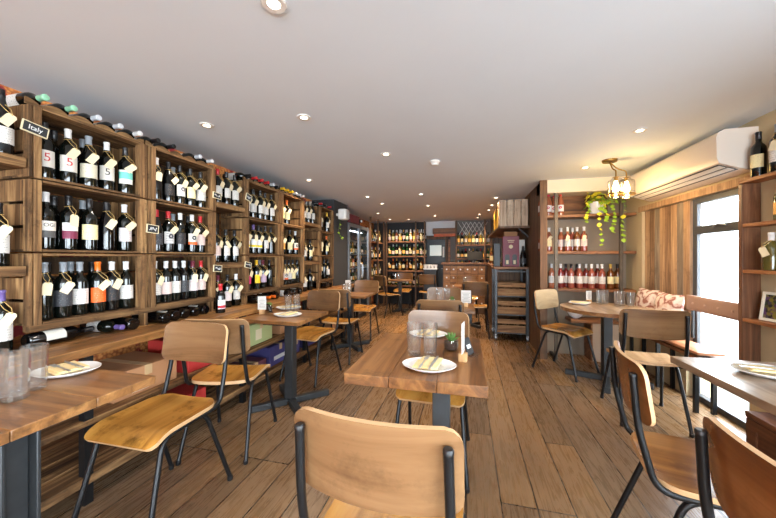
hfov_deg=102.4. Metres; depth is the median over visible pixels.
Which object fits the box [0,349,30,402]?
glass tumbler
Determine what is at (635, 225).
wall
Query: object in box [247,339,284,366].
carton
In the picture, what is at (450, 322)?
chair
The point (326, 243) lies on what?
wine bottle
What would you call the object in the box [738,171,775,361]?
shelving unit
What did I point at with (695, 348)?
seat pad
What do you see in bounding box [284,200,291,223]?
wine bottle
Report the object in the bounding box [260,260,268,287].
wine bottle
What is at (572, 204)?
trim
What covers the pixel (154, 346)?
carton
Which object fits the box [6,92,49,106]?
wine bottle
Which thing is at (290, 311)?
napkin
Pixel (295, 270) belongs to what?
wine bottle
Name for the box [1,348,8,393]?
glass tumbler
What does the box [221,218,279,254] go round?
wooden crate
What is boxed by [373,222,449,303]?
wall
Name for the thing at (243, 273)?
wooden crate
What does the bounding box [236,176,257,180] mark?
wine bottle
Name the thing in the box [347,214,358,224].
case
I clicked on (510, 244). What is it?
gift box
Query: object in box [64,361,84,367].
knife
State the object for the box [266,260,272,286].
wine bottle
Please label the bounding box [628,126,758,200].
air conditioner
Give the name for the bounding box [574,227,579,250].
wine bottle
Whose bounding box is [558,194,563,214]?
wine bottle
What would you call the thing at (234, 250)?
wine bottle
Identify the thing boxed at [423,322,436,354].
glass tumbler
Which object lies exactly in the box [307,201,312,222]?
wine bottle
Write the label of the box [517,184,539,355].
wall
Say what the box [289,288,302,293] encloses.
wine bottle
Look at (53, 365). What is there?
fork
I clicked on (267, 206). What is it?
wine bottle
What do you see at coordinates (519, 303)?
crate
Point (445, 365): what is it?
leaf plate
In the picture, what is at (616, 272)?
wine bottle
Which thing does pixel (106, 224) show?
wine bottle
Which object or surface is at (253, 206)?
wine bottle
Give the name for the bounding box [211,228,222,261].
wine bottle
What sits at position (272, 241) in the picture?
wine bottle
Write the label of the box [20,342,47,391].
glass tumbler
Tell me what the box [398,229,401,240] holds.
wine bottle
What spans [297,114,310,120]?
recessed light
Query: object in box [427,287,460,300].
chair
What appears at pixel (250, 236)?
wine bottle
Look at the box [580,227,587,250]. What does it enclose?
wine bottle
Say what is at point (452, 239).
wall
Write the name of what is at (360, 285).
chair
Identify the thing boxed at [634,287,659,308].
cushion
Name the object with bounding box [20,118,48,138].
chalkboard sign
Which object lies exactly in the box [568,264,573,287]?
wine bottle
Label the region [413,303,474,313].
bistro table
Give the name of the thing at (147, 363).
carton
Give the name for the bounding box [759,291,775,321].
picture frame
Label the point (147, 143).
cradle
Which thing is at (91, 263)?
wine bottle
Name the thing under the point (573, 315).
bowl
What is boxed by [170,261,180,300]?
wine bottle
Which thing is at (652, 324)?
chair
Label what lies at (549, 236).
wine bottle
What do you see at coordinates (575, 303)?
leaf plate
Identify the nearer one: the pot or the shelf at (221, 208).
the shelf at (221, 208)
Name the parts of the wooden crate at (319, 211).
panel, corner post, panel, corner post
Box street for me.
[702,289,737,359]
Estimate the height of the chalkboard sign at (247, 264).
0.076 m
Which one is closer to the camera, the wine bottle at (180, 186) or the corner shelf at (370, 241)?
the wine bottle at (180, 186)
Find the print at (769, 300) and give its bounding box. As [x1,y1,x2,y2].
[763,294,775,319]
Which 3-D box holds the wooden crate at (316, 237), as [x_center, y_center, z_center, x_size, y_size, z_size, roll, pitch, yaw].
[-1.090,-0.214,4.910,0.304,0.364,0.502,0,0,14]
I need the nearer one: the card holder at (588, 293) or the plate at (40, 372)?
the plate at (40, 372)
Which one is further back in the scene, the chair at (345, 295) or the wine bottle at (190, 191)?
the chair at (345, 295)
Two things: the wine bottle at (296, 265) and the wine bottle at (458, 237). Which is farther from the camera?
the wine bottle at (458, 237)
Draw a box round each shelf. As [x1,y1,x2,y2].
[0,152,25,276]
[41,303,359,446]
[188,183,244,304]
[290,209,319,287]
[369,216,384,313]
[386,221,426,305]
[455,220,491,262]
[488,226,529,237]
[547,190,635,359]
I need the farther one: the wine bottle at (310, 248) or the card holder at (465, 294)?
the wine bottle at (310, 248)
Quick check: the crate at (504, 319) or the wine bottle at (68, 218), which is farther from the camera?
the crate at (504, 319)
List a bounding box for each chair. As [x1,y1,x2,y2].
[71,322,232,517]
[176,319,276,465]
[279,290,341,387]
[294,406,464,517]
[318,289,362,364]
[343,280,379,340]
[372,275,402,317]
[392,273,412,310]
[395,310,469,493]
[416,299,463,312]
[417,274,435,299]
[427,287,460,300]
[456,276,478,321]
[462,282,489,338]
[532,289,599,381]
[600,308,694,437]
[609,340,722,517]
[694,416,775,517]
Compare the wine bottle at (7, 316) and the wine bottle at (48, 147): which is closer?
the wine bottle at (7, 316)
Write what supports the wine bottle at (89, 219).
in the wooden crate at (21, 198)
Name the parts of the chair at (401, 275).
seat, backrest, leg frame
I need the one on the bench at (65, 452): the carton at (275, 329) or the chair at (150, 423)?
the carton at (275, 329)
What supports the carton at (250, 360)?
on the bench at (65, 452)
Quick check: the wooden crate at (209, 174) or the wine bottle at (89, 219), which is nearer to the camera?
the wine bottle at (89, 219)
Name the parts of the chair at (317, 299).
leg frame, seat, backrest, leg frame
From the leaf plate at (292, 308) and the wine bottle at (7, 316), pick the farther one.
the leaf plate at (292, 308)
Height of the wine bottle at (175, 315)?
0.075 m
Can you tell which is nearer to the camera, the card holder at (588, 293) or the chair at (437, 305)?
the chair at (437, 305)
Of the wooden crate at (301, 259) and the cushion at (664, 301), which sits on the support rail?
the wooden crate at (301, 259)
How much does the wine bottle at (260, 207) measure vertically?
0.305 m
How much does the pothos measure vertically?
0.675 m
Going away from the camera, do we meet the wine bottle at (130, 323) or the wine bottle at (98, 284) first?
the wine bottle at (98, 284)
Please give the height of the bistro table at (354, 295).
0.747 m
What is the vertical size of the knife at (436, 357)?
0.004 m
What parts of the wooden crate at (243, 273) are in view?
panel, corner post, panel, corner post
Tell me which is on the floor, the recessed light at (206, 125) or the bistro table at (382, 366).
the bistro table at (382, 366)
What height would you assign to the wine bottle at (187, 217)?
0.305 m
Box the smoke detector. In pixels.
[430,159,439,165]
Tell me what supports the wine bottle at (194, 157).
on the wooden crate at (209, 174)
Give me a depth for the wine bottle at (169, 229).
2.32 m
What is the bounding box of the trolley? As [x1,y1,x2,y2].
[491,266,528,341]
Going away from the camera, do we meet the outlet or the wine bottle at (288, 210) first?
the outlet
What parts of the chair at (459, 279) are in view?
backrest, leg frame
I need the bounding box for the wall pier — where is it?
[312,199,346,325]
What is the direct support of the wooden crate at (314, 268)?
on the support rail
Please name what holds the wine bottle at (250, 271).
in the wooden crate at (243, 273)
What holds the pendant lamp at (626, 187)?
hanging from the ceiling
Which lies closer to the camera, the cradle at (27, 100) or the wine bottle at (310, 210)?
the cradle at (27, 100)
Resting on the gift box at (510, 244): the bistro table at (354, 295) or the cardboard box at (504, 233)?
the cardboard box at (504, 233)
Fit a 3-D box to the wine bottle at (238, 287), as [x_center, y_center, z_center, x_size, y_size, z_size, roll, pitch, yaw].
[-1.470,0.306,3.030,0.092,0.305,0.076,0,0,12]
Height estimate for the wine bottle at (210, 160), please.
0.075 m
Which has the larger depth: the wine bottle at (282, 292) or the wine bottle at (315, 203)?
the wine bottle at (315, 203)
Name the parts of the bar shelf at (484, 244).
post, post, post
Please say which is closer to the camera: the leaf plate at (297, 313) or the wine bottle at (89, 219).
the wine bottle at (89, 219)
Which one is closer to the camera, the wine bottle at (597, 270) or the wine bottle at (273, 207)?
the wine bottle at (273, 207)
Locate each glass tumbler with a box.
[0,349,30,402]
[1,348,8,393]
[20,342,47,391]
[407,321,420,355]
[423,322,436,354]
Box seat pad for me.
[661,340,725,356]
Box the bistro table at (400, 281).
[387,279,412,312]
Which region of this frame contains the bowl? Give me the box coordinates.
[567,312,581,317]
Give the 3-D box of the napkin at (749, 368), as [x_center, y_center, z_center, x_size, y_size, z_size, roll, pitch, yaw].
[1.661,0.485,1.368,0.160,0.008,0.112,0,0,24]
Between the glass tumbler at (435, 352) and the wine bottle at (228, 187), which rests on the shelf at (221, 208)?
the wine bottle at (228, 187)
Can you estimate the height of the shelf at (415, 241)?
2.200 m
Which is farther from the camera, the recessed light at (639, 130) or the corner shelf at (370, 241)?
the corner shelf at (370, 241)
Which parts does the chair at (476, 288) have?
backrest, seat, leg frame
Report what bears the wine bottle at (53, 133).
in the wooden crate at (28, 145)
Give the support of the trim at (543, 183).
attached to the wall at (531, 242)
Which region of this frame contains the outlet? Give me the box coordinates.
[633,165,737,199]
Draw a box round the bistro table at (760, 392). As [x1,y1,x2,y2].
[670,356,775,415]
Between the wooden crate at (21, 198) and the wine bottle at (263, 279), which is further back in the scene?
the wine bottle at (263, 279)
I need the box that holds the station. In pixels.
[423,268,437,299]
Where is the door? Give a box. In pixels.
[423,236,447,298]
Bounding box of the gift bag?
[493,237,499,266]
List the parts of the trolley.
post, post, rail, rail, rail, post, post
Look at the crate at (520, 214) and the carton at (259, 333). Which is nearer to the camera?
the carton at (259, 333)
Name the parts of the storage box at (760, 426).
lid, frame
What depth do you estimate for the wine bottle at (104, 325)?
1.90 m
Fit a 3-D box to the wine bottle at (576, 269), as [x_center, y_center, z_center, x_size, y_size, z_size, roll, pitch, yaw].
[2.429,0.227,4.010,0.075,0.305,0.075,0,0,32]
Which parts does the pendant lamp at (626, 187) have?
bulb, arm, bulb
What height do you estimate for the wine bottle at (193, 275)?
0.305 m
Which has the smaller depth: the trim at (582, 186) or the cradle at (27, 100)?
the cradle at (27, 100)
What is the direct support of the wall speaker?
attached to the wall pier
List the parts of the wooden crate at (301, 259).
corner post, panel, corner post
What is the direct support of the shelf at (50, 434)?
attached to the bench at (65, 452)
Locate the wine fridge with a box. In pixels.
[347,222,368,317]
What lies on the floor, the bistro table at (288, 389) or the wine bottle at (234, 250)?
the bistro table at (288, 389)
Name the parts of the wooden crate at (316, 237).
panel, corner post, panel, corner post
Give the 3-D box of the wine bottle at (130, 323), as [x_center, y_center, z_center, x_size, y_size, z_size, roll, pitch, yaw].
[-1.767,0.421,2.029,0.305,0.075,0.075,0,0,14]
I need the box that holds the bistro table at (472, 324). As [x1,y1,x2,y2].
[453,284,480,328]
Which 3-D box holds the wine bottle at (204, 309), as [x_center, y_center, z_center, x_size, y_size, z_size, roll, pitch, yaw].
[-1.629,0.421,2.577,0.305,0.075,0.076,0,0,14]
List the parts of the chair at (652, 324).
leg frame, seat, backrest, leg frame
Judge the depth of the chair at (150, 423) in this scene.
1.62 m
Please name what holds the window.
in the wall at (635, 225)
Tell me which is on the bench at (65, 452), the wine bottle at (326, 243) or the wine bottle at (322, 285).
the wine bottle at (322, 285)
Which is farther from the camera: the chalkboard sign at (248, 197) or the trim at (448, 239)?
the trim at (448, 239)
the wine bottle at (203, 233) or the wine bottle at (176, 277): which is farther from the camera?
the wine bottle at (203, 233)
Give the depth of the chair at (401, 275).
7.92 m
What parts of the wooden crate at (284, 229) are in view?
corner post, corner post, panel, corner post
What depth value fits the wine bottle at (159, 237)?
2.23 m
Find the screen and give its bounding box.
[467,252,481,262]
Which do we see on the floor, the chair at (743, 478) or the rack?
the chair at (743, 478)
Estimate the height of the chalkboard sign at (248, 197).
0.086 m
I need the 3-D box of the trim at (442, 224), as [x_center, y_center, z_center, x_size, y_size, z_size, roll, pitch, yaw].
[1.395,-0.785,8.300,0.760,0.370,0.020,0,0,14]
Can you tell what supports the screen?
on the bar counter
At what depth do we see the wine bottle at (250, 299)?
3.14 m
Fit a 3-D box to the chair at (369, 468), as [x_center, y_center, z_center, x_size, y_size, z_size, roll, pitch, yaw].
[0.024,0.818,0.962,0.457,0.885,0.526,0,0,16]
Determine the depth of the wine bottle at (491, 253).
6.01 m
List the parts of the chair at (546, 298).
backrest, leg frame, seat, leg frame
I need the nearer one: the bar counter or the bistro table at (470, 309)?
the bistro table at (470, 309)
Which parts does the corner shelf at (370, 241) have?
post, post, post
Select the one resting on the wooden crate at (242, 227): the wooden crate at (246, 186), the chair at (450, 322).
the wooden crate at (246, 186)
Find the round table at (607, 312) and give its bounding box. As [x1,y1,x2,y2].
[560,302,654,393]
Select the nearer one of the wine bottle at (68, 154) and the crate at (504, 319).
the wine bottle at (68, 154)
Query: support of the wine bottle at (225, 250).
on the shelf at (221, 208)
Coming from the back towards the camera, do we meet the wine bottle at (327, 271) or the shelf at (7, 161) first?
the wine bottle at (327, 271)
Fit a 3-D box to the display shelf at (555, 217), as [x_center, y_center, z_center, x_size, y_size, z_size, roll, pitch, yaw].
[2.492,0.226,3.908,0.970,2.069,0.268,0,0,14]
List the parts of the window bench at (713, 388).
leg, leg, leg, leg, leg, leg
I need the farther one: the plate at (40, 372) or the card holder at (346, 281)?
the card holder at (346, 281)
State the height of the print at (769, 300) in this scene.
0.153 m
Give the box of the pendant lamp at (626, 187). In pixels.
[602,158,635,197]
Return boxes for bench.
[1,283,359,512]
[565,316,618,362]
[629,337,722,414]
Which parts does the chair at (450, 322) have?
leg frame, seat, backrest, leg frame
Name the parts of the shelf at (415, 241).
post, post, post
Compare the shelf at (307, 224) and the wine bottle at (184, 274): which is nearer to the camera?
the wine bottle at (184, 274)
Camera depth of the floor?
2.07 m
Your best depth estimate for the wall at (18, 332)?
2.33 m
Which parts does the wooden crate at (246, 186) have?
panel, corner post, panel, corner post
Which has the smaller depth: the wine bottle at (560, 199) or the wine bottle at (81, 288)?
the wine bottle at (81, 288)
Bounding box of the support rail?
[23,279,332,332]
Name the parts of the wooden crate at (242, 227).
panel, corner post, panel, corner post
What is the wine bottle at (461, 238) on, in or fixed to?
on the bar shelf at (484, 244)
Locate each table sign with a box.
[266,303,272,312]
[465,337,473,355]
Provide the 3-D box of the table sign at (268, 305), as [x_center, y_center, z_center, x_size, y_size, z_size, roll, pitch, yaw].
[-1.095,0.467,2.914,0.080,0.085,0.064,0,0,44]
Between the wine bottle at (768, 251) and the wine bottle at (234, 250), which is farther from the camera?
the wine bottle at (234, 250)
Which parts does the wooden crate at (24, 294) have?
panel, corner post, corner post, panel, corner post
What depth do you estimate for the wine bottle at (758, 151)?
2.08 m
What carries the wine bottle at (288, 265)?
in the wooden crate at (301, 259)
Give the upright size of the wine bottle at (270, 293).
0.075 m
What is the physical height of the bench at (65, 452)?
0.800 m
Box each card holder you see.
[258,296,265,313]
[345,280,350,289]
[458,321,467,362]
[461,290,470,306]
[586,291,591,303]
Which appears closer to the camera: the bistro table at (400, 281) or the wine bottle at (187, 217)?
the wine bottle at (187, 217)
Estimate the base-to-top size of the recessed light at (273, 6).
0.007 m
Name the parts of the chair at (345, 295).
leg frame, backrest, seat, leg frame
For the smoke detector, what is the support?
attached to the ceiling
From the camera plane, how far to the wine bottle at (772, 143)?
1.96 m
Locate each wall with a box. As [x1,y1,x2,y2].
[0,84,372,381]
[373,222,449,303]
[450,220,501,262]
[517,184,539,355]
[547,194,625,354]
[626,109,775,412]
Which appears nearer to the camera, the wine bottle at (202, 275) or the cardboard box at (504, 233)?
the wine bottle at (202, 275)
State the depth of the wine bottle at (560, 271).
3.95 m
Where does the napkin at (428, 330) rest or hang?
on the leaf plate at (414, 332)
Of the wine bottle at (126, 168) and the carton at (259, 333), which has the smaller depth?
the wine bottle at (126, 168)
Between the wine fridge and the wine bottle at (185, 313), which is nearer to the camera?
the wine bottle at (185, 313)
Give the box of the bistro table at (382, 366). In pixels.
[344,333,487,517]
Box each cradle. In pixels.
[24,96,143,143]
[145,140,213,168]
[243,176,277,190]
[278,189,302,199]
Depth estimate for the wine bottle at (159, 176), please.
2.23 m
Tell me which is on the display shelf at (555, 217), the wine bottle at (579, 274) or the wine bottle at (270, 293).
the wine bottle at (579, 274)
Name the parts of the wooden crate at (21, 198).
panel, corner post, corner post, panel, corner post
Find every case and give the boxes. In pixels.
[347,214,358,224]
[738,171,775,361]
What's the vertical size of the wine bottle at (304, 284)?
0.305 m
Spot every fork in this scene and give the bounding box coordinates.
[49,364,71,371]
[418,355,429,367]
[733,362,775,367]
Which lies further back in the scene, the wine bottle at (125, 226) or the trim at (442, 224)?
the trim at (442, 224)
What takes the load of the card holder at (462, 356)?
on the bistro table at (382, 366)
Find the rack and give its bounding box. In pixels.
[458,222,486,235]
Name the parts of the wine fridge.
door, door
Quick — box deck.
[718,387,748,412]
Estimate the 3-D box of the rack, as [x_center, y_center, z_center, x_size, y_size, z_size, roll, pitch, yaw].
[2.188,-0.750,8.062,0.745,0.366,0.017,0,0,14]
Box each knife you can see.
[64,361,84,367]
[428,355,438,369]
[739,365,775,369]
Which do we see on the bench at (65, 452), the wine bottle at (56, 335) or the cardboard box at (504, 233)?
the wine bottle at (56, 335)
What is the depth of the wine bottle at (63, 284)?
1.71 m
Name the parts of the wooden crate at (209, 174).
corner post, panel, corner post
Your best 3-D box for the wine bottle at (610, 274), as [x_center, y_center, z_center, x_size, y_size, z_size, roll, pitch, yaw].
[2.745,0.227,3.849,0.075,0.305,0.075,0,0,32]
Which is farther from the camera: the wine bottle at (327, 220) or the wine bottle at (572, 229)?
the wine bottle at (327, 220)
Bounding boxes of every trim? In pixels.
[426,221,454,235]
[448,239,449,261]
[537,176,629,196]
[540,180,546,358]
[550,194,607,214]
[638,175,749,212]
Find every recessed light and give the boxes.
[199,122,213,127]
[260,0,286,13]
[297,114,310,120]
[381,152,390,155]
[632,127,647,132]
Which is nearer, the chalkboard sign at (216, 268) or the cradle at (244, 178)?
the chalkboard sign at (216, 268)
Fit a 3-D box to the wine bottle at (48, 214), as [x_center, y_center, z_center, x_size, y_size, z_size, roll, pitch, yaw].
[-1.816,-0.198,1.655,0.076,0.305,0.075,0,0,19]
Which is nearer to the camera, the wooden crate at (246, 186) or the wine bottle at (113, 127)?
the wine bottle at (113, 127)
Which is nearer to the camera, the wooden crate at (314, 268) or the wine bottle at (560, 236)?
the wine bottle at (560, 236)
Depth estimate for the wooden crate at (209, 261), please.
2.52 m
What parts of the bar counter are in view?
drawer, drawer, drawer, drawer, drawer, drawer, drawer, drawer, drawer, drawer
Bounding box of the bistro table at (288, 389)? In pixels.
[238,309,328,414]
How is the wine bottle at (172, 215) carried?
in the wooden crate at (208, 217)
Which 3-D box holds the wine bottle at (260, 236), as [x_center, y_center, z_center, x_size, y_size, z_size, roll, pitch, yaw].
[-1.393,-0.198,3.373,0.088,0.305,0.081,0,0,32]
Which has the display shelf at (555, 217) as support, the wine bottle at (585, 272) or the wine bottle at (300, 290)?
the wine bottle at (585, 272)
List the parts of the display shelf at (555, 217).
post, post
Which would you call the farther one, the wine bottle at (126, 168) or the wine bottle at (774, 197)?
the wine bottle at (126, 168)
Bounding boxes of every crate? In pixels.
[0,104,146,198]
[0,179,146,252]
[0,253,146,325]
[118,200,215,253]
[118,255,215,307]
[132,146,215,210]
[221,180,279,222]
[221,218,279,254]
[221,256,279,291]
[264,256,304,286]
[268,224,304,255]
[274,193,304,227]
[304,206,333,232]
[305,231,333,255]
[305,256,333,280]
[497,280,525,295]
[497,297,525,314]
[497,315,525,333]
[498,201,513,225]
[499,199,527,225]
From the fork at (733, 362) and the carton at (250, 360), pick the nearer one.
the fork at (733, 362)
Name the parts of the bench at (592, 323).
panel, panel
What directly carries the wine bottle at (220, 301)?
on the bench at (65, 452)
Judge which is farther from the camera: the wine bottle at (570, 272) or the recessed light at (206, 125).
the wine bottle at (570, 272)
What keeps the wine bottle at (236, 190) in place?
on the shelf at (221, 208)
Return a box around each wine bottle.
[0,88,16,154]
[0,202,12,265]
[0,290,16,354]
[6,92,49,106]
[20,326,94,348]
[41,103,77,114]
[42,121,54,178]
[42,191,55,249]
[42,262,53,320]
[48,262,54,280]
[50,130,58,178]
[50,196,59,249]
[54,262,74,317]
[58,128,80,182]
[59,195,78,249]
[67,262,74,278]
[68,113,101,123]
[72,262,88,314]
[77,139,84,182]
[77,200,85,249]
[79,135,98,186]
[80,320,124,331]
[81,198,97,249]
[86,261,94,280]
[89,262,110,312]
[93,122,123,131]
[98,202,117,250]
[99,142,116,189]
[105,261,122,310]
[108,317,139,329]
[115,129,142,137]
[117,204,136,250]
[118,147,136,193]
[119,261,132,307]
[131,312,170,322]
[134,136,160,143]
[152,142,175,149]
[154,310,180,320]
[156,157,162,199]
[156,209,162,251]
[156,261,164,303]
[160,261,171,302]
[162,211,178,251]
[163,161,178,201]
[166,308,189,317]
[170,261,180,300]
[171,167,174,177]
[171,214,175,225]
[174,213,185,251]
[175,165,187,203]
[177,261,180,271]
[178,306,199,315]
[179,261,188,299]
[181,153,201,159]
[185,168,199,205]
[185,216,189,251]
[186,215,199,251]
[188,261,197,297]
[189,305,208,313]
[195,158,213,163]
[196,172,207,207]
[196,216,208,252]
[197,261,208,296]
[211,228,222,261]
[213,275,222,308]
[215,284,225,312]
[216,169,224,201]
[221,229,231,261]
[222,172,232,203]
[222,172,250,180]
[223,274,233,307]
[230,230,241,261]
[231,175,241,205]
[232,274,242,305]
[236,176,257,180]
[240,296,257,302]
[249,233,251,253]
[249,269,252,289]
[250,189,258,217]
[250,224,257,253]
[253,260,261,288]
[256,225,263,253]
[257,191,265,218]
[259,293,275,299]
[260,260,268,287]
[262,226,270,253]
[263,193,269,219]
[265,292,278,298]
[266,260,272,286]
[268,195,276,220]
[268,227,276,253]
[272,290,290,295]
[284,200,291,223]
[284,260,289,284]
[286,230,293,253]
[287,260,293,283]
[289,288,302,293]
[291,260,297,282]
[293,231,297,254]
[295,260,299,282]
[303,273,307,290]
[304,200,307,221]
[304,244,307,260]
[305,201,321,205]
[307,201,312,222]
[307,239,313,260]
[307,269,313,289]
[311,203,314,222]
[313,283,327,287]
[322,259,327,278]
[324,213,329,231]
[324,236,329,254]
[326,259,329,277]
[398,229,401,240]
[406,244,408,255]
[457,233,459,244]
[460,233,463,243]
[472,232,474,243]
[475,232,477,243]
[490,248,492,263]
[520,246,525,266]
[547,195,551,214]
[547,228,552,250]
[548,264,553,287]
[552,196,553,214]
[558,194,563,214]
[558,228,563,250]
[558,264,563,287]
[563,264,567,286]
[564,227,570,250]
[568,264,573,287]
[570,228,573,250]
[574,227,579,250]
[574,264,577,287]
[576,264,582,287]
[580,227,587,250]
[583,264,588,287]
[588,264,594,288]
[594,264,599,287]
[598,264,605,288]
[607,264,613,288]
[614,264,618,288]
[750,131,766,177]
[758,232,775,270]
[768,124,775,171]
[773,194,775,219]
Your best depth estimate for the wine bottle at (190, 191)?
2.51 m
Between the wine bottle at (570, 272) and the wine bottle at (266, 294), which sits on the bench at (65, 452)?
the wine bottle at (266, 294)
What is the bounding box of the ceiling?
[0,0,775,222]
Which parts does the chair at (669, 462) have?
leg frame, backrest, seat, leg frame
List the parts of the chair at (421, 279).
backrest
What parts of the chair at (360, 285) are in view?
leg frame, seat, backrest, leg frame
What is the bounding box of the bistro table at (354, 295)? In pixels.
[330,292,375,351]
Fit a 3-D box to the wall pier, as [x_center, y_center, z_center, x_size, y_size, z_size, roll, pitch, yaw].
[-1.016,0.145,5.501,0.400,2.230,0.620,0,0,14]
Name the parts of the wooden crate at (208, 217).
corner post, panel, corner post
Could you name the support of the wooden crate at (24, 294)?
on the support rail
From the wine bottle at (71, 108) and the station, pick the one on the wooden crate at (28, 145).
the wine bottle at (71, 108)
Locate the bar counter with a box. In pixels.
[441,262,519,325]
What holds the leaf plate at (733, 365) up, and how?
on the bistro table at (760, 392)
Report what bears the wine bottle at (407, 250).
on the shelf at (415, 241)
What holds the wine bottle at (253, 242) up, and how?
in the wooden crate at (242, 227)
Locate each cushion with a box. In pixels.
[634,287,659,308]
[654,291,684,310]
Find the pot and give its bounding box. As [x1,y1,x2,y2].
[589,201,605,213]
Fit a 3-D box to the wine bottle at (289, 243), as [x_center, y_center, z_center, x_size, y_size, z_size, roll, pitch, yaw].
[-1.239,-0.198,3.940,0.090,0.305,0.074,0,0,28]
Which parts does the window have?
blank panel, back rail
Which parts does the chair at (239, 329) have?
leg frame, backrest, seat, leg frame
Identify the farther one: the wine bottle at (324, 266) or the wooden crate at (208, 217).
the wine bottle at (324, 266)
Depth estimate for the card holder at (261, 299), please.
2.84 m
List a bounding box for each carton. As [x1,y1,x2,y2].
[96,351,176,403]
[148,337,211,372]
[159,384,205,396]
[228,356,265,364]
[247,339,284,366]
[249,323,271,346]
[272,325,284,333]
[299,326,319,347]
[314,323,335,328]
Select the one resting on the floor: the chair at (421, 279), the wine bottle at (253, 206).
the chair at (421, 279)
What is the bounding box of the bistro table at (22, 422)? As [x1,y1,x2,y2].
[0,369,155,517]
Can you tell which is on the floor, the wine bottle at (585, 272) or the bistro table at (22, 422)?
the bistro table at (22, 422)
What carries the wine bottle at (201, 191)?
in the wooden crate at (209, 174)
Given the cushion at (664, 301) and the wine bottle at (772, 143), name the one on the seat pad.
the cushion at (664, 301)
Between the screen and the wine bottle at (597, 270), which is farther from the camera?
the screen
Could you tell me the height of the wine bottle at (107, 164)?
0.305 m
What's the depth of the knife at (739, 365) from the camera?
1.36 m
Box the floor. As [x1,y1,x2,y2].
[41,303,745,517]
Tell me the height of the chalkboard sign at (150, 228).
0.064 m
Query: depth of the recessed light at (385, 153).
2.90 m
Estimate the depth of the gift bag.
4.91 m
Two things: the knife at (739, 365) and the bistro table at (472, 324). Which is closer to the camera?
the knife at (739, 365)
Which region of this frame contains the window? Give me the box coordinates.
[687,188,749,428]
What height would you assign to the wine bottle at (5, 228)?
0.305 m
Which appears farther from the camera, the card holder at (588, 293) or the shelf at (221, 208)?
the card holder at (588, 293)
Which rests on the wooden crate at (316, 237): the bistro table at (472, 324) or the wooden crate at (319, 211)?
the wooden crate at (319, 211)
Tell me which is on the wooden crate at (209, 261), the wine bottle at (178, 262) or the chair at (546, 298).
the wine bottle at (178, 262)
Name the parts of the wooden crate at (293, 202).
corner post, panel, corner post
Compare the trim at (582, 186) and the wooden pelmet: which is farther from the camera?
the wooden pelmet
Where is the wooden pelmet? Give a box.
[433,228,454,236]
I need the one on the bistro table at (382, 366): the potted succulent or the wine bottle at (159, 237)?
the potted succulent
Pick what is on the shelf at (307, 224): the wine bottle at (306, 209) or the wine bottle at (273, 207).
the wine bottle at (306, 209)
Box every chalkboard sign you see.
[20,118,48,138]
[146,224,158,233]
[212,191,220,199]
[213,265,221,271]
[244,261,251,268]
[245,193,251,201]
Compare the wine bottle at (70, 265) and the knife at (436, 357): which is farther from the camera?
the wine bottle at (70, 265)
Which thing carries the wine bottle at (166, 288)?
in the wooden crate at (209, 261)
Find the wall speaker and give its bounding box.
[336,209,348,219]
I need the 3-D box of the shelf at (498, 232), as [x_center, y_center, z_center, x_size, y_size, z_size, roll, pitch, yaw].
[2.185,-0.396,5.845,0.445,0.167,2.400,0,0,14]
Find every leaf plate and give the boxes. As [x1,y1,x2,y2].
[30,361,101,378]
[274,312,301,316]
[276,306,300,309]
[402,357,456,372]
[409,329,446,338]
[569,301,590,304]
[730,362,775,378]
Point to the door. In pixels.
(436, 250)
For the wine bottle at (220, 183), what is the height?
0.305 m
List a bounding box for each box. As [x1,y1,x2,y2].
[502,236,518,266]
[503,231,516,235]
[519,240,524,266]
[745,410,775,460]
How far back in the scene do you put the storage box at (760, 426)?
1.67 m
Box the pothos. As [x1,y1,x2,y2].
[584,192,626,245]
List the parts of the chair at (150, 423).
leg frame, seat, leg frame, backrest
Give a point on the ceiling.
(509, 96)
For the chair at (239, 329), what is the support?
on the floor
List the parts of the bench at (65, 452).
post, post, post, post, post, post, post, post, post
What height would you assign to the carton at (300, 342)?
0.191 m
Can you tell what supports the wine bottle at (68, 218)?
in the wooden crate at (21, 198)
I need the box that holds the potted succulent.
[444,333,458,349]
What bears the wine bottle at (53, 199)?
in the wooden crate at (21, 198)
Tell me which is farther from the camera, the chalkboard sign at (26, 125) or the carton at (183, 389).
the carton at (183, 389)
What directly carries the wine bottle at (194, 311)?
on the bench at (65, 452)
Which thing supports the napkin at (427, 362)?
on the leaf plate at (445, 365)
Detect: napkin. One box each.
[44,361,89,375]
[277,311,297,314]
[412,356,442,369]
[417,329,439,335]
[739,364,775,372]
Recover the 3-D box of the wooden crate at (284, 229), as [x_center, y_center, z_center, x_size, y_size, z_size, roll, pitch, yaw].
[-1.327,-0.214,3.961,0.304,0.364,0.554,0,0,14]
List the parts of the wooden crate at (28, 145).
panel, corner post, corner post, panel, corner post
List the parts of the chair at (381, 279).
backrest, seat, leg frame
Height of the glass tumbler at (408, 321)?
0.171 m
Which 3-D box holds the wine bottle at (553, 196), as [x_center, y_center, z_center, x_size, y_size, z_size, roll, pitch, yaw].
[2.171,-0.693,4.080,0.080,0.303,0.080,0,0,32]
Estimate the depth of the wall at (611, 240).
4.04 m
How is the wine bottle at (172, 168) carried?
in the wooden crate at (209, 174)
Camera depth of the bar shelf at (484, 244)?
7.72 m
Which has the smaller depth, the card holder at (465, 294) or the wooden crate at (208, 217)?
the wooden crate at (208, 217)
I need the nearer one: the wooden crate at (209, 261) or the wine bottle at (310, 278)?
the wooden crate at (209, 261)
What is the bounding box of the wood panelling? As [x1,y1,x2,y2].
[645,200,692,341]
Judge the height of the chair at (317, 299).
0.885 m
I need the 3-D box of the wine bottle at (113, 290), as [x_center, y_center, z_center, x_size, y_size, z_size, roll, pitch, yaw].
[-1.737,0.174,1.970,0.088,0.305,0.081,0,0,28]
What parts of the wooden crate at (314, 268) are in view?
panel, corner post, panel, corner post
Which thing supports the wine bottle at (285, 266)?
in the wooden crate at (301, 259)
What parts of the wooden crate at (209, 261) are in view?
corner post, corner post, panel, corner post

